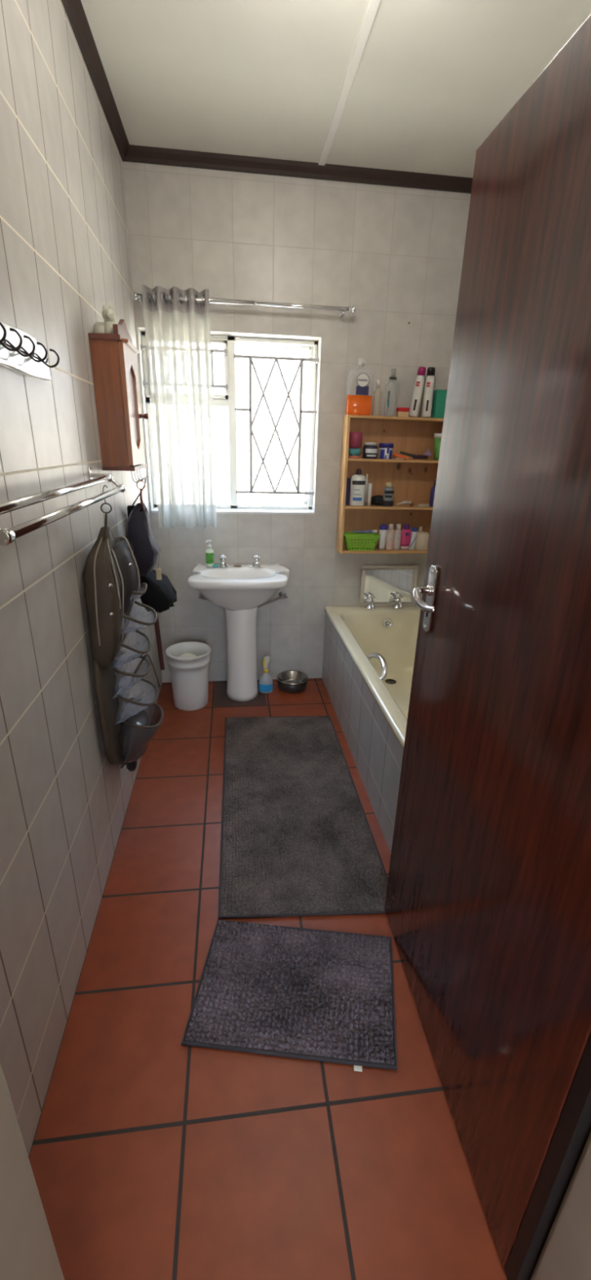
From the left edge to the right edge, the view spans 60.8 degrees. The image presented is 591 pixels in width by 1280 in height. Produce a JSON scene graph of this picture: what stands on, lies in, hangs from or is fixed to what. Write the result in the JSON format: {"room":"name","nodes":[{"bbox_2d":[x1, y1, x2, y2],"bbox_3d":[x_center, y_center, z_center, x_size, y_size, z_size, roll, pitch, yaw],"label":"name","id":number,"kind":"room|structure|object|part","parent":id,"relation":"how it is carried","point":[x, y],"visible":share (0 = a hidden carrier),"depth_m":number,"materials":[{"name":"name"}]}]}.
{"room":"bathroom","nodes":[
{"label":"bathroom","id":0,"kind":"room"},
{"bbox_2d":[0,0,162,1156],"bbox_3d":[-0.744,-0.525,1.542,0.150,2.855,2.661,-1,21,-7],"label":"wall","id":1,"kind":"structure","parent":0,"point":[64,252],"depth_m":1.31,"materials":[{"name":"tile"}]},
{"bbox_2d":[0,320,59,380],"bbox_3d":[-0.572,-0.606,1.029,0.072,0.092,0.529,-1,21,-7],"label":"coat rack","id":2,"kind":"object","parent":1,"relation":"attached to","point":[20,352],"visible":1,"depth_m":1.09,"materials":[{"name":"white metal"}]},
{"bbox_2d":[0,466,125,546],"bbox_3d":[-0.568,-0.353,1.218,0.113,0.079,1.033,-1,21,-7],"label":"towel rail","id":3,"kind":"object","parent":1,"relation":"attached to","point":[7,535],"visible":1,"depth_m":1.07,"materials":[{"name":"silver metal"}]},
{"bbox_3d":[-0.563,-0.358,1.212,0.019,0.019,1.025,-1,21,-7],"label":"rail","id":4,"kind":"part","parent":3,"relation":"part of","materials":[{"name":"silver metal"}]},
{"bbox_3d":[-0.530,-0.340,1.261,0.019,0.019,0.955,-1,21,-7],"label":"rail","id":5,"kind":"part","parent":3,"relation":"part of","materials":[{"name":"silver metal"}]},
{"bbox_2d":[83,484,164,771],"bbox_3d":[-0.580,0.039,1.763,0.199,1.123,0.319,-1,21,-7],"label":"hanging organiser","id":6,"kind":"object","parent":3,"relation":"hanging from","point":[111,575],"visible":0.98,"depth_m":1.68,"materials":[{"name":"grey fabric"}]},
{"bbox_3d":[-0.655,0.256,1.831,0.056,0.505,0.302,-1,21,-7],"label":"panel","id":7,"kind":"part","parent":6,"relation":"part of","materials":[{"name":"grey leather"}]},
{"bbox_2d":[61,0,128,160],"bbox_3d":[-0.615,-1.744,1.083,0.042,0.045,2.661,-1,21,-7],"label":"trim","id":8,"kind":"structure","parent":1,"relation":"attached to","point":[74,10],"depth_m":1.77,"materials":[{"name":"brown wood"}]},
{"bbox_2d":[88,319,148,482],"bbox_3d":[-0.647,-0.892,1.906,0.143,0.555,0.295,-1,21,-7],"label":"upper cabinet","id":9,"kind":"object","parent":1,"relation":"attached to","point":[114,364],"visible":1,"depth_m":1.79,"materials":[{"name":"brown wood"}]},
{"bbox_2d":[93,302,121,336],"bbox_3d":[-0.651,-1.100,1.730,0.087,0.101,0.072,-9,24,-25],"label":"ornament","id":10,"kind":"object","parent":9,"relation":"on","point":[108,313],"visible":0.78,"depth_m":1.72,"materials":[{"name":"beige ceramic"}]},
{"bbox_3d":[-0.667,-0.682,1.986,0.115,0.015,0.293,-1,21,-7],"label":"board","id":11,"kind":"part","parent":9,"relation":"part of","materials":[{"name":"wood"}]},
{"bbox_3d":[-0.603,-1.073,1.841,0.024,0.013,0.225,-1,21,-7],"label":"moulding","id":12,"kind":"part","parent":9,"relation":"part of","materials":[{"name":"brown wood"}]},
{"bbox_3d":[-0.617,-0.879,1.915,0.016,0.399,0.283,-1,21,-7],"label":"door","id":13,"kind":"part","parent":9,"relation":"part of","materials":[{"name":"brown wood"}]},
{"bbox_3d":[-0.622,-0.880,1.914,0.005,0.305,0.143,-1,21,-7],"label":"door panel","id":14,"kind":"part","parent":9,"relation":"part of","materials":[{"name":"white wood"}]},
{"bbox_3d":[-0.605,-0.895,2.016,0.033,0.023,0.023,-1,21,-7],"label":"knob","id":15,"kind":"part","parent":9,"relation":"part of","materials":[{"name":"brown wood"}]},
{"bbox_2d":[126,477,177,613],"bbox_3d":[-0.647,-0.419,2.253,0.202,0.590,0.231,-1,21,-7],"label":"cloth bag","id":16,"kind":"object","parent":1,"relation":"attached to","point":[160,595],"visible":0.49,"depth_m":2.25,"materials":[{"name":"black fabric"}]},
{"bbox_3d":[-0.670,-0.631,2.162,0.135,0.132,0.014,20,28,39],"label":"cord","id":17,"kind":"part","parent":16,"relation":"part of","materials":[{"name":"brown fabric"}]},
{"bbox_2d":[125,480,161,579],"bbox_3d":[-0.641,-0.458,2.112,0.133,0.413,0.160,-1,21,-7],"label":"drawstring bag","id":18,"kind":"object","parent":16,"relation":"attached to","point":[145,549],"visible":0.91,"depth_m":2.07,"materials":[{"name":"grey fabric"}]},
{"bbox_3d":[-0.589,-0.340,2.149,0.024,0.141,0.011,17,26,35],"label":"cord","id":19,"kind":"part","parent":18,"relation":"part of","materials":[{"name":"white fabric"}]},
{"bbox_2d":[152,612,164,670],"bbox_3d":[-0.728,-0.223,2.495,0.104,0.816,0.008,-1,21,-7],"label":"belt","id":20,"kind":"object","parent":1,"relation":"hanging from","point":[157,624],"visible":0.29,"depth_m":2.59,"materials":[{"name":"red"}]},
{"bbox_2d":[28,678,506,1279],"bbox_3d":[-0.166,1.206,0.996,3.200,0.050,5.061,-1,21,-7],"label":"floor","id":21,"kind":"structure","parent":0,"point":[153,1156],"depth_m":1.17,"materials":[{"name":"tile"}]},
{"bbox_2d":[165,641,210,711],"bbox_3d":[-0.622,0.217,2.967,0.256,0.350,0.256,-1,21,-7],"label":"bucket","id":22,"kind":"object","parent":21,"relation":"on","point":[189,675],"visible":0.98,"depth_m":2.90,"materials":[{"name":"white plastic"}]},
{"bbox_2d":[177,653,196,657],"bbox_3d":[-0.631,0.140,2.947,0.140,0.127,0.140,-1,21,-7],"label":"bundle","id":23,"kind":"object","parent":22,"relation":"in","point":[184,655],"visible":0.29,"depth_m":2.92,"materials":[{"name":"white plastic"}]},
{"bbox_2d":[187,554,289,702],"bbox_3d":[-0.323,-0.062,3.002,0.574,0.860,0.392,-1,21,-7],"label":"basin","id":24,"kind":"object","parent":21,"relation":"on","point":[239,588],"visible":1,"depth_m":2.93,"materials":[{"name":"white ceramic"}]},
{"bbox_2d":[204,539,213,567],"bbox_3d":[-0.497,-0.501,2.912,0.049,0.153,0.049,-1,21,-7],"label":"soap dispenser","id":25,"kind":"object","parent":24,"relation":"on","point":[209,552],"visible":0.99,"depth_m":2.90,"materials":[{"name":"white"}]},
{"bbox_2d":[218,554,227,567],"bbox_3d":[-0.419,-0.454,2.916,0.048,0.072,0.096,-1,21,-7],"label":"tap","id":26,"kind":"object","parent":24,"relation":"on","point":[223,561],"depth_m":2.92,"materials":[{"name":"silver metal"}]},
{"bbox_3d":[-0.317,-0.292,2.913,0.574,0.224,0.391,-1,21,-7],"label":"bowl","id":27,"kind":"part","parent":24,"relation":"part of","materials":[{"name":"white ceramic"}]},
{"bbox_2d":[253,554,261,567],"bbox_3d":[-0.225,-0.458,2.940,0.048,0.072,0.096,-1,21,-7],"label":"tap","id":28,"kind":"object","parent":24,"relation":"on","point":[256,561],"depth_m":2.94,"materials":[{"name":"silver metal"}]},
{"bbox_2d":[258,656,272,693],"bbox_3d":[-0.184,0.213,3.151,0.086,0.244,0.070,-1,21,-7],"label":"spray bottle","id":29,"kind":"object","parent":21,"relation":"on","point":[265,682],"visible":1,"depth_m":3.14,"materials":[{"name":"white plastic"}]},
{"bbox_2d":[181,919,397,1071],"bbox_3d":[0.005,0.992,1.454,0.565,0.028,0.384,4,21,6],"label":"bath rug","id":30,"kind":"object","parent":21,"relation":"on","point":[296,993],"visible":1,"depth_m":1.42,"materials":[{"name":"grey fabric"}]},
{"bbox_2d":[276,670,308,693],"bbox_3d":[-0.021,0.271,3.250,0.206,0.074,0.206,-1,21,-7],"label":"pet bowl","id":31,"kind":"object","parent":21,"relation":"on","point":[289,681],"visible":1,"depth_m":3.27,"materials":[{"name":"silver metal"}]},
{"bbox_2d":[217,715,387,918],"bbox_3d":[-0.022,0.671,2.274,0.622,0.032,1.338,-1,21,-7],"label":"bath rug","id":32,"kind":"object","parent":21,"relation":"on","point":[297,839],"visible":0.98,"depth_m":2.04,"materials":[{"name":"grey fabric"}]},
{"bbox_2d":[321,593,420,853],"bbox_3d":[0.655,0.277,2.554,0.756,0.602,1.703,-1,21,-7],"label":"bathtub","id":33,"kind":"object","parent":21,"relation":"on","point":[369,651],"visible":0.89,"depth_m":2.63,"materials":[{"name":"beige ceramic"}]},
{"bbox_2d":[364,593,375,609],"bbox_3d":[0.475,-0.235,3.155,0.060,0.090,0.120,-1,21,-7],"label":"tap","id":34,"kind":"object","parent":33,"relation":"on","point":[370,605],"depth_m":3.16,"materials":[{"name":"silver metal"}]},
{"bbox_2d":[324,604,420,750],"bbox_3d":[0.653,0.270,2.551,0.752,0.408,1.702,-1,21,-7],"label":"tub","id":35,"kind":"object","parent":33,"relation":"in","point":[371,692],"depth_m":2.89,"materials":[{"name":"beige ceramic"}]},
{"bbox_3d":[0.389,0.124,2.402,0.077,0.086,0.239,-1,21,-7],"label":"grip handle","id":36,"kind":"part","parent":33,"relation":"part of","materials":[{"name":"silver metal"}]},
{"bbox_2d":[359,565,418,606],"bbox_3d":[0.590,-0.342,3.198,0.370,0.262,0.031,-1,21,-7],"label":"mirror","id":37,"kind":"object","parent":33,"relation":"on","point":[383,582],"visible":0.95,"depth_m":3.19,"materials":[{"name":"beige mirror"}]},
{"bbox_3d":[0.590,-0.343,3.200,0.320,0.218,0.020,-1,21,-7],"label":"glass","id":38,"kind":"part","parent":37,"relation":"part of","materials":[{"name":"white mirror"}]},
{"bbox_2d":[392,593,403,608],"bbox_3d":[0.653,-0.239,3.176,0.060,0.090,0.120,-1,21,-7],"label":"tap","id":39,"kind":"object","parent":33,"relation":"on","point":[397,604],"depth_m":3.18,"materials":[{"name":"silver metal"}]},
{"bbox_2d":[122,161,471,682],"bbox_3d":[0.052,-1.061,2.984,2.100,2.855,0.200,-1,21,-7],"label":"wall","id":40,"kind":"structure","parent":0,"point":[393,254],"depth_m":2.63,"materials":[{"name":"tile"}]},
{"bbox_2d":[198,593,207,599],"bbox_3d":[-0.489,-0.244,3.078,0.205,0.088,0.074,1,21,-1],"label":"supply pipe","id":41,"kind":"object","parent":40,"relation":"attached to","point":[200,596],"visible":0.24,"depth_m":3.04,"materials":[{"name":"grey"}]},
{"bbox_2d":[140,330,319,514],"bbox_3d":[-0.364,-1.228,2.931,0.951,0.923,0.336,-1,21,-7],"label":"window","id":42,"kind":"structure","parent":40,"relation":"in","point":[228,400],"depth_m":2.87,"materials":[{"name":"white paint"}]},
{"bbox_3d":[-0.367,-0.785,3.031,0.943,0.024,0.201,-1,21,-7],"label":"sill","id":43,"kind":"part","parent":42,"relation":"part of","materials":[{"name":"white paint"}]},
{"bbox_3d":[-0.320,-1.191,3.082,0.019,0.109,0.041,4,21,5],"label":"casement handle","id":44,"kind":"part","parent":42,"relation":"part of","materials":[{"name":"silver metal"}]},
{"bbox_2d":[133,292,355,328],"bbox_3d":[-0.241,-1.665,2.549,1.098,0.094,0.097,-1,21,-7],"label":"curtain rod","id":45,"kind":"object","parent":40,"relation":"attached to","point":[342,310],"visible":0.95,"depth_m":2.52,"materials":[{"name":"silver metal"}]},
{"bbox_2d":[142,284,217,528],"bbox_3d":[-0.592,-1.174,2.660,0.325,1.154,0.089,-1,21,-7],"label":"curtain","id":46,"kind":"object","parent":45,"relation":"hanging from","point":[178,333],"visible":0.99,"depth_m":2.64,"materials":[{"name":"fabric"}]},
{"bbox_3d":[-0.248,-1.681,2.512,1.055,0.023,0.023,-1,21,-7],"label":"rod","id":47,"kind":"part","parent":45,"relation":"part of","materials":[{"name":"silver metal"}]},
{"bbox_2d":[257,591,288,608],"bbox_3d":[-0.150,-0.250,3.119,0.205,0.088,0.074,-4,22,-13],"label":"supply pipe","id":48,"kind":"object","parent":40,"relation":"attached to","point":[282,594],"visible":0.91,"depth_m":3.10,"materials":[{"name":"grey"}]},
{"bbox_2d":[122,144,472,193],"bbox_3d":[0.100,-2.234,2.401,1.800,0.045,0.042,-1,21,-7],"label":"trim","id":49,"kind":"structure","parent":40,"relation":"attached to","point":[135,153],"depth_m":2.38,"materials":[{"name":"brown wood"}]},
{"bbox_2d":[335,414,444,554],"bbox_3d":[0.566,-0.889,2.941,0.607,0.756,0.125,-1,21,-7],"label":"wall shelf","id":50,"kind":"object","parent":40,"relation":"attached to","point":[413,480],"visible":0.53,"depth_m":2.95,"materials":[{"name":"brown wood"}]},
{"bbox_3d":[0.272,-0.883,2.905,0.016,0.756,0.125,-1,21,-7],"label":"panel","id":51,"kind":"part","parent":50,"relation":"part of","materials":[{"name":"brown wood"}]},
{"bbox_2d":[345,477,351,505],"bbox_3d":[0.298,-0.867,2.939,0.038,0.150,0.051,-1,21,-7],"label":"carton","id":52,"kind":"object","parent":50,"relation":"on","point":[348,479],"visible":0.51,"depth_m":2.92,"materials":[{"name":"blue cardboard"}]},
{"bbox_2d":[347,448,360,457],"bbox_3d":[0.332,-1.049,2.834,0.076,0.050,0.076,-1,21,-7],"label":"plastic tub","id":53,"kind":"object","parent":50,"relation":"on","point":[353,453],"visible":0.95,"depth_m":2.81,"materials":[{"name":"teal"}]},
{"bbox_2d":[348,431,362,448],"bbox_3d":[0.334,-1.115,2.809,0.080,0.088,0.080,-1,21,-7],"label":"jar","id":54,"kind":"object","parent":53,"relation":"on","point":[355,437],"visible":0.91,"depth_m":2.78,"materials":[{"name":"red plastic"}]},
{"bbox_2d":[349,468,365,506],"bbox_3d":[0.358,-0.876,2.894,0.086,0.203,0.057,-1,21,-7],"label":"lotion bottle","id":55,"kind":"object","parent":50,"relation":"on","point":[357,486],"visible":1,"depth_m":2.88,"materials":[{"name":"white plastic"}]},
{"bbox_2d":[346,358,373,415],"bbox_3d":[0.349,-1.360,2.713,0.140,0.277,0.074,-1,21,-7],"label":"mouthwash bottle","id":56,"kind":"object","parent":50,"relation":"on","point":[360,404],"visible":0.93,"depth_m":2.71,"materials":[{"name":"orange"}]},
{"bbox_2d":[343,532,380,551],"bbox_3d":[0.387,-0.589,3.017,0.215,0.096,0.106,-1,21,-7],"label":"basket","id":57,"kind":"object","parent":50,"relation":"on","point":[349,535],"visible":0.98,"depth_m":2.98,"materials":[{"name":"green plastic"}]},
{"bbox_2d":[351,529,377,533],"bbox_3d":[0.412,-0.645,2.998,0.147,0.022,0.044,-1,21,-7],"label":"toothpaste tube","id":58,"kind":"object","parent":57,"relation":"on","point":[366,531],"visible":1,"depth_m":2.99,"materials":[{"name":"white plastic"}]},
{"bbox_2d":[364,473,368,505],"bbox_3d":[0.412,-0.875,2.934,0.020,0.176,0.020,-1,21,-7],"label":"tube","id":59,"kind":"object","parent":50,"relation":"on","point":[366,478],"visible":0.91,"depth_m":2.93,"materials":[{"name":"grey plastic"}]},
{"bbox_2d":[366,483,372,506],"bbox_3d":[0.429,-0.841,2.917,0.024,0.125,0.023,-1,21,-7],"label":"tube","id":60,"kind":"object","parent":50,"relation":"on","point":[370,485],"visible":1,"depth_m":2.91,"materials":[{"name":"white plastic"}]},
{"bbox_2d":[362,442,377,458],"bbox_3d":[0.422,-1.068,2.838,0.082,0.086,0.082,-1,21,-7],"label":"jar","id":61,"kind":"object","parent":50,"relation":"on","point":[370,449],"visible":1,"depth_m":2.81,"materials":[{"name":"grey plastic"}]},
{"bbox_3d":[0.423,-1.101,2.826,0.072,0.016,0.072,-1,21,-7],"label":"lid","id":62,"kind":"part","parent":61,"relation":"part of","materials":[{"name":"grey plastic"}]},
{"bbox_2d":[372,379,381,416],"bbox_3d":[0.446,-1.321,2.754,0.042,0.180,0.042,-1,21,-7],"label":"perfume bottle","id":63,"kind":"object","parent":50,"relation":"on","point":[376,386],"visible":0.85,"depth_m":2.73,"materials":[{"name":"clear glass"}]},
{"bbox_2d":[371,494,383,505],"bbox_3d":[0.486,-0.822,2.965,0.098,0.058,0.095,-1,21,-7],"label":"bath puff","id":64,"kind":"object","parent":50,"relation":"on","point":[376,500],"visible":0.83,"depth_m":2.93,"materials":[{"name":"black fabric"}]},
{"bbox_2d":[378,524,387,549],"bbox_3d":[0.524,-0.619,3.027,0.050,0.150,0.040,-1,21,-7],"label":"tube","id":65,"kind":"object","parent":50,"relation":"on","point":[383,527],"visible":1,"depth_m":3.01,"materials":[{"name":"white plastic"}]},
{"bbox_2d":[378,443,393,458],"bbox_3d":[0.511,-1.068,2.850,0.082,0.083,0.082,-1,21,-7],"label":"lid jar","id":66,"kind":"object","parent":50,"relation":"on","point":[384,452],"visible":0.97,"depth_m":2.82,"materials":[{"name":"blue plastic"}]},
{"bbox_3d":[0.512,-1.096,2.839,0.082,0.023,0.082,-1,21,-7],"label":"lid","id":67,"kind":"part","parent":66,"relation":"part of","materials":[{"name":"blue plastic"}]},
{"bbox_2d":[382,481,394,506],"bbox_3d":[0.541,-0.846,2.924,0.062,0.135,0.044,-1,21,-7],"label":"bottle","id":68,"kind":"object","parent":50,"relation":"on","point":[388,491],"visible":1,"depth_m":2.91,"materials":[{"name":"grey plastic"}]},
{"bbox_2d":[385,524,395,550],"bbox_3d":[0.570,-0.621,3.032,0.052,0.152,0.040,-1,21,-7],"label":"bottle","id":69,"kind":"object","parent":50,"relation":"on","point":[389,541],"visible":1,"depth_m":3.02,"materials":[{"name":"pink plastic"}]},
{"bbox_2d":[383,368,399,416],"bbox_3d":[0.524,-1.345,2.743,0.076,0.236,0.054,-1,21,-7],"label":"bottle","id":70,"kind":"object","parent":50,"relation":"on","point":[393,371],"visible":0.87,"depth_m":2.72,"materials":[{"name":"grey"}]},
{"bbox_2d":[393,524,401,550],"bbox_3d":[0.616,-0.621,3.038,0.042,0.152,0.032,-1,21,-7],"label":"bottle","id":71,"kind":"object","parent":50,"relation":"on","point":[397,532],"visible":1,"depth_m":3.03,"materials":[{"name":"grey plastic"}]},
{"bbox_2d":[392,453,408,459],"bbox_3d":[0.595,-1.040,2.854,0.083,0.032,0.035,2,21,0],"label":"razor","id":72,"kind":"object","parent":50,"relation":"on","point":[394,454],"visible":0.99,"depth_m":2.85,"materials":[{"name":"orange plastic"}]},
{"bbox_2d":[395,500,408,505],"bbox_3d":[0.622,-0.805,2.963,0.070,0.029,0.037,-1,21,-7],"label":"razor","id":73,"kind":"object","parent":50,"relation":"on","point":[405,501],"visible":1,"depth_m":2.96,"materials":[{"name":"beige plastic"}]},
{"bbox_2d":[395,407,409,417],"bbox_3d":[0.588,-1.258,2.786,0.066,0.047,0.064,-1,21,-7],"label":"soap box","id":74,"kind":"object","parent":50,"relation":"on","point":[401,411],"visible":0.87,"depth_m":2.76,"materials":[{"name":"brown plastic"}]},
{"bbox_3d":[0.588,-1.270,2.781,0.066,0.021,0.064,-1,21,-7],"label":"lid","id":75,"kind":"part","parent":74,"relation":"part of","materials":[{"name":"red plastic"}]},
{"bbox_2d":[400,524,411,550],"bbox_3d":[0.665,-0.623,3.043,0.072,0.153,0.042,-1,21,-7],"label":"pink lotion","id":76,"kind":"object","parent":50,"relation":"on","point":[406,535],"visible":1,"depth_m":3.03,"materials":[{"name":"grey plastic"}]},
{"bbox_2d":[408,527,417,550],"bbox_3d":[0.712,-0.614,3.053,0.042,0.135,0.036,-1,21,-7],"label":"tube","id":77,"kind":"object","parent":50,"relation":"on","point":[414,531],"visible":1,"depth_m":3.04,"materials":[{"name":"white plastic"}]},
{"bbox_2d":[400,451,428,459],"bbox_3d":[0.680,-1.055,2.879,0.166,0.042,0.043,0,21,-5],"label":"hairbrush","id":78,"kind":"object","parent":50,"relation":"on","point":[414,456],"visible":1,"depth_m":2.87,"materials":[{"name":"grey plastic"}]},
{"bbox_3d":[0.643,-1.060,2.880,0.095,0.034,0.016,3,21,4],"label":"handle","id":79,"kind":"part","parent":78,"relation":"part of","materials":[{"name":"grey plastic"}]},
{"bbox_2d":[423,448,431,455],"bbox_3d":[0.755,-1.070,2.870,0.042,0.036,0.016,-1,21,-7],"label":"clip","id":80,"kind":"object","parent":78,"relation":"on","point":[428,453],"visible":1,"depth_m":2.87,"materials":[{"name":"purple plastic"}]},
{"bbox_2d":[408,366,426,417],"bbox_3d":[0.666,-1.354,2.758,0.072,0.249,0.052,-1,21,-7],"label":"tube","id":81,"kind":"object","parent":50,"relation":"on","point":[419,384],"visible":0.99,"depth_m":2.74,"materials":[{"name":"white plastic"}]},
{"bbox_2d":[414,526,429,551],"bbox_3d":[0.768,-0.618,3.059,0.078,0.139,0.078,-1,21,-7],"label":"bottle","id":82,"kind":"object","parent":50,"relation":"on","point":[422,537],"visible":0.99,"depth_m":3.04,"materials":[{"name":"beige plastic"}]},
{"bbox_2d":[417,503,429,506],"bbox_3d":[0.763,-0.802,2.995,0.085,0.014,0.026,-7,23,-20],"label":"comb","id":83,"kind":"object","parent":50,"relation":"on","point":[419,504],"visible":1,"depth_m":2.98,"materials":[{"name":"beige plastic"}]},
{"bbox_2d":[421,367,435,417],"bbox_3d":[0.732,-1.357,2.765,0.052,0.248,0.052,-1,21,-7],"label":"tube","id":84,"kind":"object","parent":50,"relation":"on","point":[429,384],"visible":0.99,"depth_m":2.75,"materials":[{"name":"white plastic"}]},
{"bbox_2d":[429,480,435,506],"bbox_3d":[0.823,-0.865,2.970,0.052,0.151,0.052,-1,21,-7],"label":"bottle","id":85,"kind":"object","parent":50,"relation":"on","point":[433,489],"visible":0.34,"depth_m":2.96,"materials":[{"name":"blue plastic"}]},
{"bbox_2d":[433,433,441,460],"bbox_3d":[0.822,-1.102,2.877,0.076,0.142,0.076,-1,21,-7],"label":"cup","id":86,"kind":"object","parent":50,"relation":"on","point":[437,437],"visible":0.62,"depth_m":2.86,"materials":[{"name":"green plastic"}]},
{"bbox_2d":[428,389,447,417],"bbox_3d":[0.793,-1.310,2.804,0.058,0.142,0.091,-1,21,-7],"label":"box","id":87,"kind":"object","parent":50,"relation":"on","point":[439,397],"visible":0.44,"depth_m":2.77,"materials":[{"name":"green cardboard"}]},
{"bbox_2d":[80,0,590,177],"bbox_3d":[-0.093,-1.385,-0.006,3.200,0.100,5.061,-1,21,-7],"label":"ceiling","id":88,"kind":"structure","parent":0,"point":[433,79],"depth_m":1.79,"materials":[{"name":"white paint"}]},
{"bbox_2d":[318,0,381,165],"bbox_3d":[0.278,-1.779,1.185,0.032,0.010,2.581,-1,21,-7],"label":"trim","id":89,"kind":"structure","parent":88,"relation":"attached to","point":[373,5],"depth_m":1.79,"materials":[{"name":"white paint"}]},
{"bbox_3d":[-0.103,-0.023,0.291,3.200,2.855,0.169,-1,21,-7],"label":"wall","id":90,"kind":"structure","parent":0,"visible":0},
{"bbox_2d":[0,1062,64,1279],"bbox_3d":[-0.311,0.308,0.398,0.029,2.050,0.168,-1,21,-7],"label":"trim","id":91,"kind":"structure","parent":90,"relation":"attached to","point":[28,1251],"depth_m":0.56,"materials":[{"name":"beige paint"}]},
{"bbox_2d":[384,13,590,1267],"bbox_3d":[0.364,0.124,0.963,0.100,1.996,0.814,-1,21,-7],"label":"door","id":92,"kind":"structure","parent":90,"relation":"in","point":[487,906],"depth_m":0.89,"materials":[{"name":"brown wood"}]},
{"bbox_3d":[0.299,-0.094,1.176,0.046,0.040,0.142,4,21,7],"label":"lever handle","id":93,"kind":"part","parent":92,"relation":"part of","materials":[{"name":"silver metal"}]},
{"bbox_3d":[0.331,-0.100,1.234,0.009,0.166,0.040,-1,21,-7],"label":"handle plate","id":94,"kind":"part","parent":92,"relation":"part of","materials":[{"name":"silver metal"}]},
{"bbox_2d":[504,1034,590,1279],"bbox_3d":[0.446,0.276,0.590,0.042,1.990,0.027,-1,21,-7],"label":"trim","id":95,"kind":"structure","parent":90,"relation":"attached to","point":[573,1129],"depth_m":0.81,"materials":[{"name":"black wood"}]},
{"bbox_2d":[529,1131,590,1279],"bbox_3d":[0.469,0.293,0.493,0.029,2.050,0.168,-1,21,-7],"label":"trim","id":96,"kind":"structure","parent":90,"relation":"attached to","point":[566,1253],"depth_m":0.78,"materials":[{"name":"beige paint"}]}
]}

